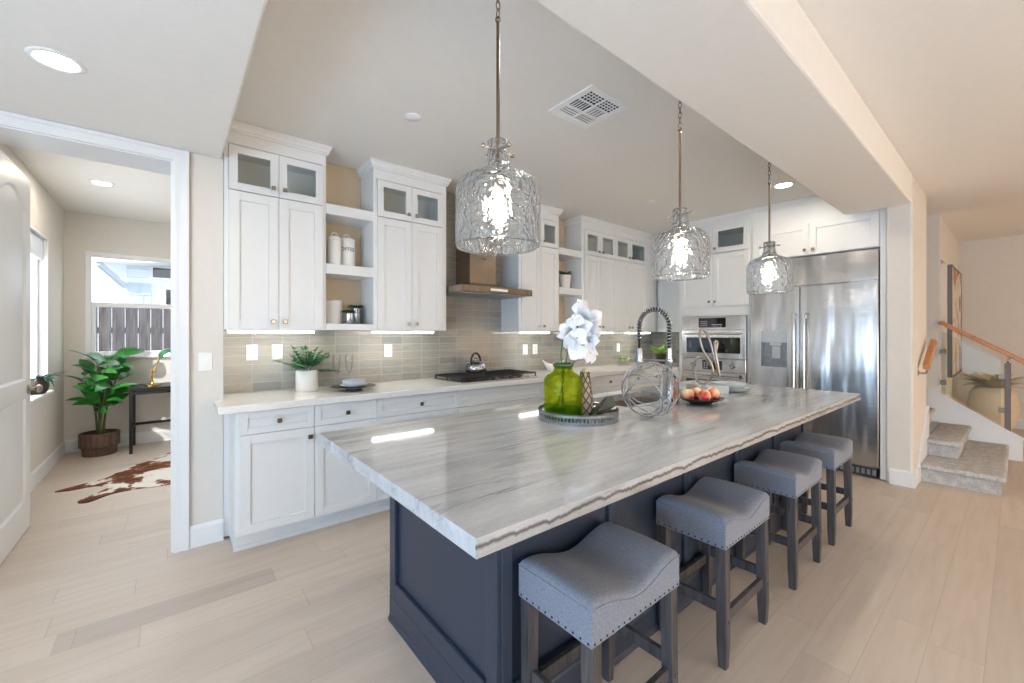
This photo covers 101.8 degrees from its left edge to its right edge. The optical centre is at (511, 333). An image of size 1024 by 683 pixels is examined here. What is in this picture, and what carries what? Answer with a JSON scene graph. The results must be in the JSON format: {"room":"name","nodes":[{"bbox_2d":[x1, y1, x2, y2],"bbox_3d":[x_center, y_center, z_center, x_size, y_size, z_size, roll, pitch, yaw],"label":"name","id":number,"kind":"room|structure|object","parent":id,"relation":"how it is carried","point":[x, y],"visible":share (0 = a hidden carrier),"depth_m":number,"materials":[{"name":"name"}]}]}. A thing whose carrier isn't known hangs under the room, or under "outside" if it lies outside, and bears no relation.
{"room":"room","nodes":[
{"label":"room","id":0,"kind":"room"},
{"bbox_2d":[0,143,63,473],"bbox_3d":[-4.107,-0.028,3.440,0.120,2.740,3.350,0,0,-39],"label":"wall","id":1,"kind":"structure","parent":0,"point":[46,215],"depth_m":4.18,"materials":[{"name":"paint"}]},
{"bbox_2d":[0,149,42,564],"bbox_3d":[-3.132,0.134,2.589,0.180,2.400,0.802,0,0,-39],"label":"door","id":2,"kind":"structure","parent":1,"relation":"in","point":[15,388],"depth_m":2.62,"materials":[{"name":"paint"}]},
{"bbox_2d":[31,255,37,378],"bbox_3d":[-4.113,-0.195,3.416,0.040,1.484,1.600,0,0,-39],"label":"window","id":3,"kind":"structure","parent":1,"relation":"in","point":[34,261],"depth_m":4.00,"materials":[{"name":"paint"}]},
{"bbox_2d":[30,231,42,259],"bbox_3d":[-4.082,-0.819,3.441,0.030,0.202,1.560,0,0,-39],"label":"roller shade","id":4,"kind":"object","parent":1,"relation":"attached to","point":[36,243],"visible":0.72,"depth_m":3.84,"materials":[{"name":"fabric"}]},
{"bbox_2d":[30,225,47,375],"bbox_3d":[-4.073,-0.193,3.449,0.060,1.488,1.599,0,0,-39],"label":"trim","id":5,"kind":"structure","parent":1,"relation":"attached to","point":[42,264],"depth_m":4.06,"materials":[{"name":"paint"}]},
{"bbox_2d":[30,390,53,404],"bbox_3d":[-4.082,0.570,3.441,0.160,0.035,1.660,0,0,-39],"label":"window sill","id":6,"kind":"structure","parent":1,"relation":"attached to","point":[33,398],"depth_m":3.72,"materials":[{"name":"paint"}]},
{"bbox_2d":[30,371,64,394],"bbox_3d":[-4.316,0.453,3.861,0.267,0.197,0.349,0,0,-19],"label":"aloe","id":7,"kind":"object","parent":6,"relation":"on","point":[44,380],"visible":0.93,"depth_m":3.80,"materials":[{"name":"green plant"}]},
{"bbox_2d":[30,378,49,394],"bbox_3d":[-4.361,0.481,3.820,0.156,0.140,0.156,0,0,-39],"label":"pot","id":8,"kind":"object","parent":7,"relation":"on","point":[39,381],"depth_m":3.79,"materials":[{"name":"ceramic"}]},
{"bbox_2d":[0,110,188,552],"bbox_3d":[-2.479,0.103,2.404,0.960,2.478,0.314,0,0,-39],"label":"door frame","id":9,"kind":"structure","parent":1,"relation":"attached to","point":[180,158],"depth_m":2.55,"materials":[{"name":"paint"}]},
{"bbox_2d":[78,429,119,457],"bbox_3d":[-4.610,1.217,4.651,0.337,0.250,0.337,0,0,-39],"label":"pot","id":10,"kind":"object","parent":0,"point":[98,442],"depth_m":4.55,"materials":[{"name":"brown ceramic"}]},
{"bbox_2d":[30,429,170,492],"bbox_3d":[-2.897,1.272,4.369,2.930,0.140,3.250,0,0,-39],"label":"baseboard","id":11,"kind":"structure","parent":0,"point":[67,446],"depth_m":4.71,"materials":[{"name":"paint"}]},
{"bbox_2d":[64,210,170,439],"bbox_3d":[-3.921,-0.028,5.696,3.030,2.740,0.100,0,0,-39],"label":"wall","id":12,"kind":"structure","parent":0,"point":[83,232],"depth_m":4.89,"materials":[{"name":"paint"}]},
{"bbox_2d":[82,251,170,358],"bbox_3d":[-4.402,-0.333,5.249,1.418,1.248,0.100,0,0,-39],"label":"window","id":13,"kind":"structure","parent":12,"relation":"in","point":[90,307],"depth_m":4.86,"materials":[{"name":"paint"}]},
{"bbox_2d":[0,0,267,157],"bbox_3d":[-0.837,-1.268,-1.140,3.260,0.260,7.300,0,0,-39],"label":"ceiling","id":14,"kind":"structure","parent":0,"point":[168,73],"depth_m":1.75,"materials":[{"name":"paint"}]},
{"bbox_2d":[24,46,86,73],"bbox_3d":[-1.894,-1.135,1.731,0.178,0.006,0.178,0,0,-39],"label":"recessed light","id":15,"kind":"object","parent":14,"relation":"in","point":[56,60],"visible":1,"depth_m":1.72,"materials":[{"name":"white plastic"}]},
{"bbox_2d":[34,51,77,70],"bbox_3d":[-1.894,-1.136,1.731,0.124,0.002,0.124,0,0,-23],"label":"diffuser","id":16,"kind":"object","parent":15,"relation":"attached to","point":[53,60],"depth_m":1.73,"materials":[{"name":"white"}]},
{"bbox_2d":[189,152,222,525],"bbox_3d":[-3.242,-0.028,1.795,3.268,2.740,0.290,0,0,-39],"label":"wall","id":17,"kind":"structure","parent":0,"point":[205,172],"depth_m":2.66,"materials":[{"name":"paint"}]},
{"bbox_2d":[198,352,211,370],"bbox_3d":[-1.959,0.177,2.655,0.074,0.116,0.010,0,0,-39],"label":"wall plate","id":18,"kind":"object","parent":17,"relation":"attached to","point":[204,359],"visible":1,"depth_m":2.65,"materials":[{"name":"white plastic"}]},
{"bbox_2d":[189,518,223,548],"bbox_3d":[-1.951,1.272,2.658,0.177,0.140,0.016,0,0,-39],"label":"baseboard","id":19,"kind":"structure","parent":17,"relation":"attached to","point":[208,532],"depth_m":2.65,"materials":[{"name":"paint"}]},
{"bbox_2d":[223,192,651,393],"bbox_3d":[0.017,-0.028,4.720,5.482,2.740,0.107,0,0,-39],"label":"tile backsplash","id":20,"kind":"structure","parent":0,"point":[473,325],"depth_m":3.96,"materials":[{"name":"tile"}]},
{"bbox_2d":[246,345,257,360],"bbox_3d":[-1.913,0.137,3.061,0.074,0.116,0.008,0,0,-39],"label":"wall plate","id":21,"kind":"object","parent":20,"relation":"attached to","point":[251,350],"visible":1,"depth_m":3.06,"materials":[{"name":"white plastic"}]},
{"bbox_2d":[223,120,331,329],"bbox_3d":[-1.701,-0.714,3.021,0.666,1.367,0.339,0,0,-39],"label":"upper cabinet","id":22,"kind":"object","parent":20,"relation":"attached to","point":[274,183],"visible":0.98,"depth_m":2.89,"materials":[{"name":"white wood"}]},
{"bbox_2d":[226,330,315,332],"bbox_3d":[-1.693,-0.018,2.951,0.550,0.024,0.050,0,0,-39],"label":"light","id":23,"kind":"object","parent":22,"relation":"attached to","point":[229,331],"visible":0.99,"depth_m":2.92,"materials":[{"name":"white plastic"}]},
{"bbox_2d":[228,331,313,332],"bbox_3d":[-1.693,-0.013,2.951,0.530,0.014,0.038,0,0,-39],"label":"diffuser","id":24,"kind":"object","parent":23,"relation":"attached to","point":[228,331],"depth_m":2.93,"materials":[{"name":"white"}]},
{"bbox_2d":[272,344,282,359],"bbox_3d":[-1.779,0.137,3.158,0.074,0.116,0.028,0,0,-39],"label":"wall plate","id":25,"kind":"object","parent":20,"relation":"attached to","point":[277,349],"visible":1,"depth_m":3.16,"materials":[{"name":"white plastic"}]},
{"bbox_2d":[326,162,372,329],"bbox_3d":[-1.345,-0.713,3.339,0.358,1.366,0.298,0,0,-39],"label":"open shelf unit","id":26,"kind":"object","parent":20,"relation":"attached to","point":[344,214],"visible":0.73,"depth_m":3.43,"materials":[{"name":"paint"}]},
{"bbox_2d":[326,299,341,323],"bbox_3d":[-1.421,-0.173,3.297,0.139,0.190,0.139,0,0,-39],"label":"canister","id":27,"kind":"object","parent":26,"relation":"on","point":[333,307],"visible":0.77,"depth_m":3.24,"materials":[{"name":"white ceramic"}]},
{"bbox_2d":[327,232,341,264],"bbox_3d":[-1.388,-0.663,3.253,0.104,0.266,0.104,0,0,-39],"label":"canister","id":28,"kind":"object","parent":26,"relation":"on","point":[334,242],"visible":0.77,"depth_m":3.21,"materials":[{"name":"white ceramic"}]},
{"bbox_2d":[341,234,354,265],"bbox_3d":[-1.342,-0.670,3.375,0.131,0.279,0.131,0,0,-39],"label":"canister","id":29,"kind":"object","parent":26,"relation":"on","point":[347,243],"visible":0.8,"depth_m":3.32,"materials":[{"name":"white ceramic"}]},
{"bbox_2d":[341,310,357,323],"bbox_3d":[-1.292,-0.134,3.290,0.125,0.110,0.128,0,0,31],"label":"potted succulent","id":30,"kind":"object","parent":26,"relation":"on","point":[349,315],"visible":0.88,"depth_m":3.26,"materials":[{"name":"metal"}]},
{"bbox_2d":[348,305,362,323],"bbox_3d":[-1.296,-0.159,3.454,0.130,0.161,0.123,0,0,-15],"label":"potted succulent","id":31,"kind":"object","parent":26,"relation":"on","point":[357,317],"visible":0.85,"depth_m":3.42,"materials":[{"name":"metal"}]},
{"bbox_2d":[351,308,360,323],"bbox_3d":[-1.296,-0.146,3.452,0.076,0.135,0.076,0,0,-39],"label":"pot","id":32,"kind":"object","parent":31,"relation":"on","point":[357,317],"depth_m":3.42,"materials":[{"name":"silver metal"}]},
{"bbox_2d":[356,157,451,330],"bbox_3d":[-0.934,-0.714,3.650,0.742,1.367,0.339,0,0,-39],"label":"upper cabinet","id":33,"kind":"object","parent":20,"relation":"attached to","point":[404,245],"visible":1,"depth_m":3.51,"materials":[{"name":"white wood"}]},
{"bbox_2d":[370,330,434,332],"bbox_3d":[-0.928,-0.018,3.579,0.570,0.024,0.050,0,0,-39],"label":"light","id":34,"kind":"object","parent":33,"relation":"attached to","point":[372,331],"visible":0.98,"depth_m":3.51,"materials":[{"name":"white plastic"}]},
{"bbox_2d":[446,247,531,299],"bbox_3d":[-0.279,-0.882,4.058,0.830,1.027,0.514,0,0,-39],"label":"range hood","id":35,"kind":"object","parent":20,"relation":"attached to","point":[475,273],"visible":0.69,"depth_m":4.02,"materials":[{"name":"metal"}]},
{"bbox_2d":[501,204,562,330],"bbox_3d":[0.219,-0.714,4.598,0.667,1.367,0.339,0,0,-39],"label":"upper cabinet","id":36,"kind":"object","parent":20,"relation":"attached to","point":[537,271],"visible":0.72,"depth_m":4.48,"materials":[{"name":"white wood"}]},
{"bbox_2d":[551,220,581,331],"bbox_3d":[0.585,-0.713,4.924,0.383,1.366,0.298,0,0,-39],"label":"open shelf unit","id":37,"kind":"object","parent":20,"relation":"attached to","point":[565,254],"visible":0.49,"depth_m":4.93,"materials":[{"name":"paint"}]},
{"bbox_2d":[559,271,571,287],"bbox_3d":[0.626,-0.645,4.943,0.184,0.229,0.203,0,0,5],"label":"potted succulent","id":38,"kind":"object","parent":37,"relation":"on","point":[565,278],"visible":0.87,"depth_m":4.89,"materials":[{"name":"ceramic"}]},
{"bbox_2d":[562,215,656,331],"bbox_3d":[1.359,-0.714,5.533,1.656,1.367,0.339,0,0,-39],"label":"upper cabinet","id":39,"kind":"object","parent":20,"relation":"attached to","point":[613,271],"visible":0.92,"depth_m":5.30,"materials":[{"name":"white wood"}]},
{"bbox_2d":[0,428,1023,682],"bbox_3d":[1.521,1.392,3.087,12.470,0.100,11.040,0,0,-39],"label":"floor","id":40,"kind":"structure","parent":0,"point":[925,583],"depth_m":2.08,"materials":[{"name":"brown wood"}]},
{"bbox_2d":[65,347,144,457],"bbox_3d":[-4.584,0.749,4.672,0.613,1.186,0.664,0,0,-1],"label":"fig","id":41,"kind":"object","parent":40,"relation":"on","point":[101,441],"visible":0.99,"depth_m":4.62,"materials":[{"name":"green plant"}]},
{"bbox_2d":[55,452,170,503],"bbox_3d":[-3.278,1.339,4.309,1.918,0.006,1.620,0,0,-39],"label":"cowhide rug","id":42,"kind":"object","parent":40,"relation":"on","point":[156,472],"visible":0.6,"depth_m":3.82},
{"bbox_2d":[128,382,170,453],"bbox_3d":[-3.966,0.975,5.206,1.200,0.735,0.520,0,0,-39],"label":"writing desk","id":43,"kind":"object","parent":40,"relation":"on","point":[165,387],"visible":0.47,"depth_m":4.78,"materials":[{"name":"wood"}]},
{"bbox_2d":[144,348,170,385],"bbox_3d":[-4.165,0.389,4.912,0.272,0.436,0.170,0,0,-29],"label":"desk lamp","id":44,"kind":"object","parent":43,"relation":"on","point":[165,352],"visible":0.98,"depth_m":4.88,"materials":[{"name":"gold metal"}]},
{"bbox_2d":[223,406,314,551],"bbox_3d":[-1.680,0.908,2.845,0.476,0.868,0.621,0,0,-39],"label":"base cabinet","id":45,"kind":"object","parent":40,"relation":"on","point":[269,455],"visible":0.93,"depth_m":2.64,"materials":[{"name":"white wood"}]},
{"bbox_2d":[311,399,376,530],"bbox_3d":[-1.333,0.908,3.130,0.424,0.868,0.621,0,0,-39],"label":"base cabinet","id":46,"kind":"object","parent":40,"relation":"on","point":[342,494],"visible":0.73,"depth_m":2.89,"materials":[{"name":"white wood"}]},
{"bbox_2d":[372,391,458,513],"bbox_3d":[-0.897,0.908,3.488,0.703,0.868,0.621,0,0,-39],"label":"base cabinet","id":47,"kind":"object","parent":40,"relation":"on","point":[404,408],"visible":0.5,"depth_m":3.21,"materials":[{"name":"white wood"}]},
{"bbox_2d":[458,382,542,412],"bbox_3d":[-0.250,0.908,4.019,0.972,0.868,0.621,0,0,-39],"label":"base cabinet","id":48,"kind":"object","parent":40,"relation":"on","point":[503,396],"visible":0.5,"depth_m":3.76,"materials":[{"name":"white wood"}]},
{"bbox_2d":[213,362,678,414],"bbox_3d":[0.286,0.450,4.345,5.527,0.044,0.812,0,0,-39],"label":"countertop","id":49,"kind":"structure","parent":48,"relation":"on","point":[289,398],"depth_m":3.15,"materials":[{"name":"stone"}]},
{"bbox_2d":[275,345,341,391],"bbox_3d":[-1.526,0.253,3.124,0.452,0.351,0.353,0,0,-39],"label":"potted fern","id":50,"kind":"object","parent":49,"relation":"on","point":[306,379],"visible":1,"depth_m":3.09,"materials":[{"name":"green plant"}]},
{"bbox_2d":[295,369,317,391],"bbox_3d":[-1.544,0.349,3.132,0.154,0.158,0.154,0,0,-39],"label":"pot","id":51,"kind":"object","parent":50,"relation":"on","point":[306,379],"depth_m":3.07,"materials":[{"name":"white ceramic"}]},
{"bbox_2d":[330,383,375,388],"bbox_3d":[-1.212,0.402,3.185,0.332,0.014,0.332,0,0,-39],"label":"charger plate","id":52,"kind":"object","parent":49,"relation":"on","point":[338,386],"visible":0.65,"depth_m":3.14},
{"bbox_2d":[339,383,367,387],"bbox_3d":[-1.212,0.392,3.185,0.204,0.021,0.204,0,0,-39],"label":"dinner plate","id":53,"kind":"object","parent":52,"relation":"on","point":[343,385],"visible":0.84,"depth_m":3.12,"materials":[{"name":"white ceramic"}]},
{"bbox_2d":[342,378,364,384],"bbox_3d":[-1.212,0.372,3.185,0.170,0.045,0.170,0,0,-39],"label":"soup bowl","id":54,"kind":"object","parent":53,"relation":"on","point":[356,381],"visible":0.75,"depth_m":3.13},
{"bbox_2d":[433,369,538,383],"bbox_3d":[-0.236,0.403,4.037,0.910,0.050,0.500,0,0,-39],"label":"gas cooktop","id":55,"kind":"object","parent":49,"relation":"in","point":[506,374],"visible":0.99,"depth_m":3.91,"materials":[{"name":"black metal"}]},
{"bbox_2d":[465,352,485,372],"bbox_3d":[-0.359,0.278,4.106,0.212,0.199,0.210,0,0,-16],"label":"kettle","id":56,"kind":"object","parent":55,"relation":"on","point":[474,366],"visible":1,"depth_m":4.03,"materials":[{"name":"silver metal"}]},
{"bbox_2d":[650,345,672,365],"bbox_3d":[2.034,0.287,5.684,0.320,0.282,0.331,0,0,15],"label":"aloe","id":57,"kind":"object","parent":49,"relation":"on","point":[661,350],"visible":0.84,"depth_m":5.62,"materials":[{"name":"green plant"}]},
{"bbox_2d":[542,379,578,400],"bbox_3d":[0.398,0.908,4.552,0.706,0.868,0.621,0,0,-39],"label":"base cabinet","id":58,"kind":"object","parent":40,"relation":"on","point":[551,390],"visible":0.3,"depth_m":4.26,"materials":[{"name":"white wood"}]},
{"bbox_2d":[388,397,804,682],"bbox_3d":[0.843,0.908,2.579,2.995,0.868,0.845,0,0,-39],"label":"kitchen island","id":59,"kind":"object","parent":40,"relation":"on","point":[459,614],"visible":0.2,"depth_m":1.61,"materials":[{"name":"wood"}]},
{"bbox_2d":[319,380,859,559],"bbox_3d":[0.833,0.450,2.393,3.335,0.044,1.200,0,0,-39],"label":"island countertop","id":60,"kind":"structure","parent":59,"relation":"on","point":[489,481],"depth_m":1.50,"materials":[{"name":"stone"}]},
{"bbox_2d":[538,401,618,426],"bbox_3d":[0.335,0.401,2.113,0.404,0.054,0.404,0,0,-25],"label":"round tray","id":61,"kind":"object","parent":60,"relation":"on","point":[577,420],"visible":0.64,"depth_m":1.97,"materials":[{"name":"metal"}]},
{"bbox_2d":[546,362,580,419],"bbox_3d":[0.258,0.286,2.104,0.193,0.280,0.193,0,0,-39],"label":"glass vase","id":62,"kind":"object","parent":61,"relation":"on","point":[567,409],"visible":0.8,"depth_m":2.06,"materials":[{"name":"green"}]},
{"bbox_2d":[557,299,601,406],"bbox_3d":[0.353,0.094,2.090,0.255,0.546,0.146,0,0,-23],"label":"stem","id":63,"kind":"object","parent":62,"relation":"on","point":[588,333],"visible":0.98,"depth_m":2.07,"materials":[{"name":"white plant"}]},
{"bbox_2d":[576,367,593,414],"bbox_3d":[0.384,0.298,2.195,0.096,0.250,0.101,0,0,31],"label":"cone","id":64,"kind":"object","parent":61,"relation":"on","point":[584,396],"visible":0.88,"depth_m":2.17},
{"bbox_2d":[589,396,616,419],"bbox_3d":[0.453,0.369,2.091,0.142,0.110,0.070,0,0,-19],"label":"ornament","id":65,"kind":"object","parent":61,"relation":"on","point":[607,405],"visible":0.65,"depth_m":2.08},
{"bbox_2d":[615,397,658,406],"bbox_3d":[0.820,0.575,2.783,0.676,0.206,0.336,0,0,-39],"label":"sink","id":66,"kind":"object","parent":60,"relation":"in","point":[644,400],"visible":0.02,"depth_m":3.06,"materials":[{"name":"metal"}]},
{"bbox_2d":[621,361,680,417],"bbox_3d":[0.711,0.282,2.138,0.286,0.286,0.285,0,0,-39],"label":"ball","id":67,"kind":"object","parent":60,"relation":"on","point":[634,367],"visible":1,"depth_m":2.11,"materials":[{"name":"silver metal"}]},
{"bbox_2d":[635,306,681,404],"bbox_3d":[0.931,0.126,2.658,0.144,0.604,0.266,0,0,-39],"label":"kitchen faucet","id":68,"kind":"object","parent":60,"relation":"on","point":[639,358],"visible":0.98,"depth_m":2.57,"materials":[{"name":"silver metal"}]},
{"bbox_2d":[677,394,724,404],"bbox_3d":[1.157,0.408,2.562,0.280,0.040,0.280,0,0,-39],"label":"fruit bowl","id":69,"kind":"object","parent":60,"relation":"on","point":[692,401],"visible":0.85,"depth_m":2.48,"materials":[{"name":"ceramic"}]},
{"bbox_2d":[692,328,720,384],"bbox_3d":[1.567,0.185,3.352,0.211,0.465,0.062,0,0,8],"label":"sculpture","id":70,"kind":"object","parent":60,"relation":"on","point":[715,344],"visible":0.99,"depth_m":3.34,"materials":[{"name":"silver metal"}]},
{"bbox_2d":[701,385,728,393],"bbox_3d":[1.455,0.399,2.987,0.160,0.058,0.100,0,0,1],"label":"napkin stack","id":71,"kind":"object","parent":60,"relation":"on","point":[722,389],"visible":0.71,"depth_m":2.94,"materials":[{"name":"paper"}]},
{"bbox_2d":[729,386,749,392],"bbox_3d":[1.628,0.412,3.123,0.284,0.032,0.284,0,0,-39],"label":"plate","id":72,"kind":"object","parent":60,"relation":"on","point":[745,388],"visible":0.39,"depth_m":3.01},
{"bbox_2d":[712,381,746,388],"bbox_3d":[1.628,0.392,3.123,0.236,0.056,0.236,0,0,-39],"label":"bowl","id":73,"kind":"object","parent":72,"relation":"on","point":[732,384],"visible":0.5,"depth_m":3.07,"materials":[{"name":"ceramic"}]},
{"bbox_2d":[519,521,679,682],"bbox_3d":[0.297,1.036,1.390,0.463,0.613,0.313,0,0,-39],"label":"bar stool","id":74,"kind":"object","parent":40,"relation":"on","point":[592,589],"visible":1,"depth_m":1.34,"materials":[{"name":"grey fabric"}]},
{"bbox_2d":[590,374,627,393],"bbox_3d":[0.942,0.908,4.998,0.700,0.868,0.621,0,0,-39],"label":"base cabinet","id":75,"kind":"object","parent":40,"relation":"on","point":[602,384],"visible":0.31,"depth_m":4.75,"materials":[{"name":"white wood"}]},
{"bbox_2d":[628,370,662,388],"bbox_3d":[1.517,0.908,5.471,0.790,0.868,0.621,0,0,-39],"label":"base cabinet","id":76,"kind":"object","parent":40,"relation":"on","point":[645,382],"visible":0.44,"depth_m":5.23,"materials":[{"name":"white wood"}]},
{"bbox_2d":[656,476,769,670],"bbox_3d":[0.926,1.036,1.908,0.463,0.613,0.313,0,0,-39],"label":"bar stool","id":77,"kind":"object","parent":40,"relation":"on","point":[719,513],"visible":0.98,"depth_m":1.83,"materials":[{"name":"fabric"}]},
{"bbox_2d":[679,209,751,383],"bbox_3d":[2.659,-0.034,5.226,0.736,2.727,0.896,0,0,-39],"label":"oven tower","id":78,"kind":"object","parent":40,"relation":"on","point":[723,293],"visible":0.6,"depth_m":4.93,"materials":[{"name":"white wood"}]},
{"bbox_2d":[682,357,746,382],"bbox_3d":[2.580,0.667,5.138,0.590,0.746,0.758,0,0,-39],"label":"wall oven","id":79,"kind":"object","parent":78,"relation":"in","point":[730,369],"visible":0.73,"depth_m":4.92,"materials":[{"name":"silver metal"}]},
{"bbox_2d":[682,315,746,359],"bbox_3d":[2.580,0.038,5.138,0.590,0.504,0.758,0,0,-39],"label":"microwave oven","id":80,"kind":"object","parent":78,"relation":"in","point":[730,332],"visible":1,"depth_m":4.93,"materials":[{"name":"silver metal"}]},
{"bbox_2d":[734,449,821,590],"bbox_3d":[1.556,1.036,2.426,0.463,0.613,0.313,0,0,-39],"label":"bar stool","id":81,"kind":"object","parent":40,"relation":"on","point":[788,474],"visible":0.93,"depth_m":2.34,"materials":[{"name":"fabric"}]},
{"bbox_2d":[751,248,879,477],"bbox_3d":[3.260,0.271,4.433,0.755,2.118,1.084,0,0,-39],"label":"refrigerator","id":82,"kind":"object","parent":40,"relation":"on","point":[822,334],"visible":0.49,"depth_m":4.08,"materials":[{"name":"silver metal"}]},
{"bbox_2d":[751,195,879,259],"bbox_3d":[3.292,-1.100,4.455,0.736,0.594,1.094,0,0,-39],"label":"wall cabinet","id":83,"kind":"object","parent":82,"relation":"on","point":[809,226],"visible":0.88,"depth_m":4.22,"materials":[{"name":"white wood"}]},
{"bbox_2d":[780,432,852,545],"bbox_3d":[2.111,1.036,2.881,0.463,0.613,0.313,0,0,-39],"label":"bar stool","id":84,"kind":"object","parent":40,"relation":"on","point":[833,451],"visible":0.82,"depth_m":2.80,"materials":[{"name":"fabric"}]},
{"bbox_2d":[880,208,885,479],"bbox_3d":[3.663,-0.033,4.025,0.710,2.726,0.038,0,0,-39],"label":"end panel","id":85,"kind":"object","parent":40,"relation":"on","point":[883,210],"visible":0.21,"depth_m":3.80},
{"bbox_2d":[921,440,1008,495],"bbox_3d":[4.509,1.262,4.122,1.638,0.159,0.522,0,0,-39],"label":"stair step","id":86,"kind":"structure","parent":40,"relation":"on","point":[981,466],"depth_m":3.73,"materials":[{"name":"carpet"}]},
{"bbox_2d":[927,423,970,458],"bbox_3d":[4.582,1.101,4.356,1.228,0.155,0.252,0,0,-39],"label":"stair step","id":87,"kind":"structure","parent":86,"relation":"on","point":[948,440],"depth_m":4.06,"materials":[{"name":"carpet"}]},
{"bbox_2d":[961,371,1023,430],"bbox_3d":[6.473,0.929,5.613,0.758,0.825,0.638,0,0,-39],"label":"planter","id":88,"kind":"object","parent":40,"relation":"on","point":[985,398],"visible":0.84,"depth_m":5.48,"materials":[{"name":"beige ceramic"}]},
{"bbox_2d":[8,0,1023,241],"bbox_3d":[1.521,-1.448,3.087,12.470,0.100,11.040,0,0,-39],"label":"ceiling","id":89,"kind":"structure","parent":0,"point":[943,80],"depth_m":2.58,"materials":[{"name":"paint"}]},
{"bbox_2d":[455,0,540,254],"bbox_3d":[-0.050,-0.852,1.480,0.302,1.090,0.302,0,0,-39],"label":"pendant light","id":90,"kind":"object","parent":89,"relation":"hanging from","point":[498,203],"visible":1,"depth_m":1.36,"materials":[{"name":"clear glass"}]},
{"bbox_2d":[548,84,629,128],"bbox_3d":[0.473,-1.393,2.575,0.356,0.010,0.356,0,0,-39],"label":"ceiling vent","id":91,"kind":"object","parent":89,"relation":"in","point":[592,105],"visible":1,"depth_m":2.56,"materials":[{"name":"white plastic"}]},
{"bbox_2d":[651,101,710,280],"bbox_3d":[0.919,-0.852,2.275,0.302,1.090,0.302,0,0,-39],"label":"pendant light","id":92,"kind":"object","parent":89,"relation":"hanging from","point":[682,251],"visible":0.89,"depth_m":2.17,"materials":[{"name":"clear"}]},
{"bbox_2d":[534,0,911,214],"bbox_3d":[1.512,-1.268,2.303,4.740,0.260,0.471,0,0,-39],"label":"ceiling beam","id":93,"kind":"structure","parent":89,"relation":"attached to","point":[761,72],"depth_m":1.90,"materials":[{"name":"paint"}]},
{"bbox_2d":[746,163,793,294],"bbox_3d":[1.912,-0.852,3.091,0.302,1.090,0.302,0,0,-39],"label":"pendant light","id":94,"kind":"object","parent":89,"relation":"hanging from","point":[769,273],"visible":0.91,"depth_m":2.99,"materials":[{"name":"clear"}]},
{"bbox_2d":[652,281,678,362],"bbox_3d":[3.074,-0.028,5.406,0.127,2.740,2.928,0,0,-39],"label":"wall","id":95,"kind":"structure","parent":0,"point":[658,338],"depth_m":6.26,"materials":[{"name":"tile"}]},
{"bbox_2d":[658,281,678,331],"bbox_3d":[2.347,-0.714,5.866,0.381,1.367,0.450,0,0,-39],"label":"upper cabinet","id":96,"kind":"object","parent":95,"relation":"attached to","point":[668,291],"visible":0.11,"depth_m":5.80,"materials":[{"name":"white wood"}]},
{"bbox_2d":[886,175,925,482],"bbox_3d":[3.772,-0.028,3.970,0.870,2.740,0.177,0,0,-39],"label":"wall pillar","id":97,"kind":"structure","parent":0,"point":[905,224],"depth_m":3.71,"materials":[{"name":"paint"}]},
{"bbox_2d":[889,466,918,488],"bbox_3d":[3.536,1.272,3.748,0.256,0.140,0.166,0,0,-39],"label":"baseboard","id":98,"kind":"structure","parent":97,"relation":"attached to","point":[898,477],"depth_m":3.67,"materials":[{"name":"paint"}]},
{"bbox_2d":[917,406,928,481],"bbox_3d":[3.927,1.032,3.971,0.626,0.620,0.019,0,0,-39],"label":"trim","id":99,"kind":"structure","parent":97,"relation":"attached to","point":[922,454],"depth_m":3.95,"materials":[{"name":"paint"}]},
{"bbox_2d":[918,339,936,375],"bbox_3d":[3.716,-0.032,4.312,0.689,0.833,0.932,0,0,-39],"label":"wall handrail","id":100,"kind":"object","parent":97,"relation":"attached to","point":[927,361],"visible":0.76,"depth_m":3.85,"materials":[{"name":"brown wood"}]},
{"bbox_2d":[926,216,927,405],"bbox_3d":[3.954,-0.028,6.215,0.100,2.740,3.215,0,0,-39],"label":"wall","id":101,"kind":"structure","parent":0,"point":[926,216],"depth_m":4.95,"materials":[{"name":"paint"}]},
{"bbox_2d":[927,386,1023,461],"bbox_3d":[5.156,0.980,4.649,0.054,0.724,0.729,0,0,-39],"label":"trim","id":102,"kind":"structure","parent":101,"relation":"attached to","point":[947,410],"depth_m":4.64,"materials":[{"name":"paint"}]},
{"bbox_2d":[938,321,1023,430],"bbox_3d":[5.475,0.443,4.260,0.055,1.198,1.552,0,0,-39],"label":"glass railing","id":103,"kind":"object","parent":102,"relation":"on","point":[1007,410],"visible":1,"depth_m":4.46,"materials":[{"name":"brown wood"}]},
{"bbox_2d":[928,214,957,401],"bbox_3d":[5.864,-0.028,5.638,2.320,2.740,0.100,0,0,-39],"label":"wall","id":104,"kind":"structure","parent":0,"point":[942,244],"depth_m":4.93,"materials":[{"name":"paint"}]},
{"bbox_2d":[947,264,961,377],"bbox_3d":[6.192,-0.168,5.814,1.390,1.460,0.045,0,0,-39],"label":"canvas painting","id":105,"kind":"object","parent":104,"relation":"attached to","point":[954,277],"visible":1,"depth_m":5.58},
{"bbox_2d":[958,235,1023,418],"bbox_3d":[7.773,-0.028,5.220,0.100,2.740,6.200,0,0,-39],"label":"wall","id":106,"kind":"structure","parent":0,"point":[992,269],"depth_m":6.07,"materials":[{"name":"paint"}]},
{"label":"outside","id":107,"kind":"structure","parent":0,"visible":0},
{"bbox_3d":[-11.730,1.592,14.280,28.000,0.200,23.040,0,0,-39],"label":"ground","id":108,"kind":"structure","parent":107,"visible":0},
{"bbox_2d":[93,257,170,304],"bbox_3d":[-6.939,-1.508,14.553,10.250,6.000,6.700,0,0,-39],"label":"house","id":109,"kind":"structure","parent":108,"relation":"on","point":[145,282],"depth_m":9.70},
{"bbox_2d":[96,307,170,351],"bbox_3d":[-5.372,0.534,6.630,8.114,1.915,0.074,0,0,-39],"label":"fence","id":110,"kind":"object","parent":108,"relation":"on","point":[145,329],"visible":0.02,"depth_m":6.29,"materials":[{"name":"wood"}]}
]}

